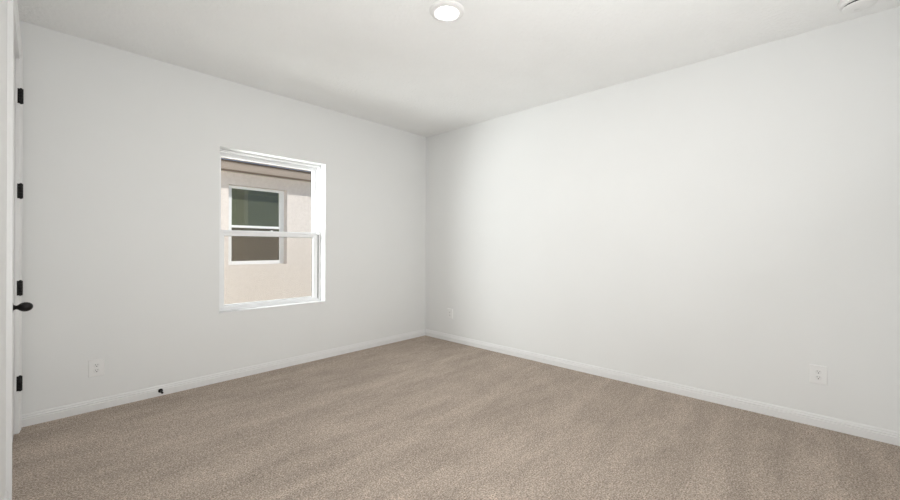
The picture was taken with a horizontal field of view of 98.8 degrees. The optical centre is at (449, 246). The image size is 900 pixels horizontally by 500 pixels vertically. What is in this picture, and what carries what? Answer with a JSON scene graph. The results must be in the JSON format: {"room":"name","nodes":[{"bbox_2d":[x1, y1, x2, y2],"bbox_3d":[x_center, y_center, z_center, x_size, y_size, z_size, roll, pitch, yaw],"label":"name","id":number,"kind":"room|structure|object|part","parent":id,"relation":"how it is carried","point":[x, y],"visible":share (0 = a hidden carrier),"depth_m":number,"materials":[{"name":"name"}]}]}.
{"room":"empty bedroom","nodes":[
{"label":"empty bedroom","id":0,"kind":"room"},
{"bbox_2d":[0,0,15,499],"bbox_3d":[-1.347,-0.144,1.058,4.368,2.740,0.100,0,0,43],"label":"wall","id":1,"kind":"structure","parent":0,"point":[3,3],"depth_m":1.64,"materials":[{"name":"paint"}]},
{"bbox_2d":[4,489,8,499],"bbox_3d":[-0.901,1.186,0.712,3.236,0.083,0.010,0,0,43],"label":"baseboard","id":2,"kind":"structure","parent":1,"relation":"attached to","point":[6,492],"depth_m":1.78,"materials":[{"name":"white paint"}]},
{"bbox_2d":[6,0,22,499],"bbox_3d":[-2.506,-0.042,2.160,1.092,2.526,0.130,0,0,43],"label":"door frame","id":3,"kind":"structure","parent":1,"relation":"attached to","point":[14,41],"depth_m":1.83,"materials":[{"name":"white paint"}]},
{"bbox_2d":[12,54,32,441],"bbox_3d":[-2.471,0.000,2.208,0.927,2.420,0.122,0,0,43],"label":"door","id":4,"kind":"structure","parent":1,"relation":"in","point":[17,382],"depth_m":2.47,"materials":[{"name":"white paint"}]},
{"bbox_3d":[-2.496,-0.001,2.171,0.914,2.420,0.035,0,0,43],"label":"panel","id":5,"kind":"part","parent":4,"relation":"part of","materials":[{"name":"white paint"}]},
{"bbox_3d":[-2.162,0.308,1.959,0.048,0.048,0.064,0,0,43],"label":"knob","id":6,"kind":"part","parent":4,"relation":"part of","materials":[{"name":"black metal"}]},
{"bbox_2d":[19,20,425,414],"bbox_3d":[-1.751,-0.146,4.015,0.260,2.740,3.872,0,0,43],"label":"wall","id":7,"kind":"structure","parent":0,"point":[121,148],"depth_m":3.18,"materials":[{"name":"paint"}]},
{"bbox_2d":[88,358,104,377],"bbox_3d":[-2.635,0.906,2.877,0.009,0.127,0.090,0,0,43],"label":"wall outlet","id":8,"kind":"object","parent":7,"relation":"attached to","point":[96,367],"visible":1,"depth_m":2.87,"materials":[{"name":"white plastic"}]},
{"bbox_2d":[21,329,424,427],"bbox_3d":[-1.622,1.183,3.958,0.014,0.083,3.772,0,0,43],"label":"baseboard","id":9,"kind":"structure","parent":7,"relation":"attached to","point":[42,416],"depth_m":3.31,"materials":[{"name":"white paint"}]},
{"bbox_2d":[219,149,324,313],"bbox_3d":[-1.802,-0.144,3.929,0.215,1.512,1.036,0,0,43],"label":"window","id":10,"kind":"structure","parent":7,"relation":"in","point":[315,224],"depth_m":3.99,"materials":[{"name":"white plastic"}]},
{"bbox_3d":[-1.855,-0.495,3.980,0.029,0.770,0.996,0,0,43],"label":"sash","id":11,"kind":"part","parent":10,"relation":"part of","materials":[{"name":"clear glass"}]},
{"bbox_3d":[-1.822,0.219,3.947,0.044,0.726,0.993,0,0,43],"label":"sash","id":12,"kind":"part","parent":10,"relation":"part of","materials":[{"name":"white plastic"}]},
{"bbox_3d":[-1.799,0.606,3.924,0.200,0.012,1.036,0,0,43],"label":"sill","id":13,"kind":"part","parent":10,"relation":"part of","materials":[{"name":"white paint"}]},
{"bbox_2d":[12,335,899,499],"bbox_3d":[-0.090,1.291,2.527,4.728,0.120,3.972,0,0,43],"label":"floor","id":14,"kind":"structure","parent":0,"point":[425,417],"depth_m":2.41,"materials":[{"name":"beige carpet"}]},
{"bbox_2d":[17,0,899,136],"bbox_3d":[-0.079,-1.569,2.527,4.728,0.120,3.972,0,0,43],"label":"ceiling","id":15,"kind":"structure","parent":0,"point":[390,63],"depth_m":2.83,"materials":[{"name":"paint"}]},
{"bbox_2d":[429,0,463,21],"bbox_3d":[-0.019,-1.497,2.474,0.224,0.024,0.224,0,0,43],"label":"recessed light","id":16,"kind":"object","parent":15,"relation":"in","point":[442,10],"visible":1,"depth_m":2.44,"materials":[{"name":"white plastic"}]},
{"bbox_2d":[838,0,877,13],"bbox_3d":[2.474,-1.470,2.333,0.184,0.060,0.184,0,0,43],"label":"smoke detector","id":17,"kind":"object","parent":15,"relation":"attached to","point":[845,6],"visible":1,"depth_m":2.33,"materials":[{"name":"white plastic"}]},
{"bbox_2d":[425,6,899,431],"bbox_3d":[1.237,-0.134,3.942,4.728,2.740,0.100,0,0,43],"label":"wall","id":18,"kind":"structure","parent":0,"point":[729,224],"depth_m":3.11,"materials":[{"name":"paint"}]},
{"bbox_2d":[448,308,452,318],"bbox_3d":[-0.001,0.876,5.020,0.090,0.127,0.009,0,0,43],"label":"wall outlet","id":19,"kind":"object","parent":18,"relation":"attached to","point":[450,311],"visible":1,"depth_m":5.01,"materials":[{"name":"white plastic"}]},
{"bbox_2d":[425,329,899,445],"bbox_3d":[1.251,1.194,3.846,4.368,0.083,0.014,0,0,43],"label":"baseboard","id":20,"kind":"structure","parent":18,"relation":"attached to","point":[830,423],"depth_m":3.09,"materials":[{"name":"white paint"}]},
{"bbox_2d":[809,364,827,384],"bbox_3d":[2.533,0.883,2.653,0.090,0.127,0.009,0,0,43],"label":"wall outlet","id":21,"kind":"object","parent":18,"relation":"attached to","point":[818,374],"visible":1,"depth_m":2.65,"materials":[{"name":"white plastic"}]},
{"label":"outside","id":22,"kind":"structure","parent":0,"visible":0},
{"bbox_3d":[-4.530,1.464,7.201,8.139,0.200,15.000,0,0,43],"label":"ground","id":23,"kind":"structure","parent":22,"visible":0},
{"bbox_2d":[221,157,311,304],"bbox_3d":[-3.794,-0.469,8.197,2.745,3.671,6.950,0,0,43],"label":"neighbouring house","id":24,"kind":"structure","parent":23,"relation":"on","point":[254,197],"depth_m":7.37,"materials":[{"name":"beige paint"}]}
]}

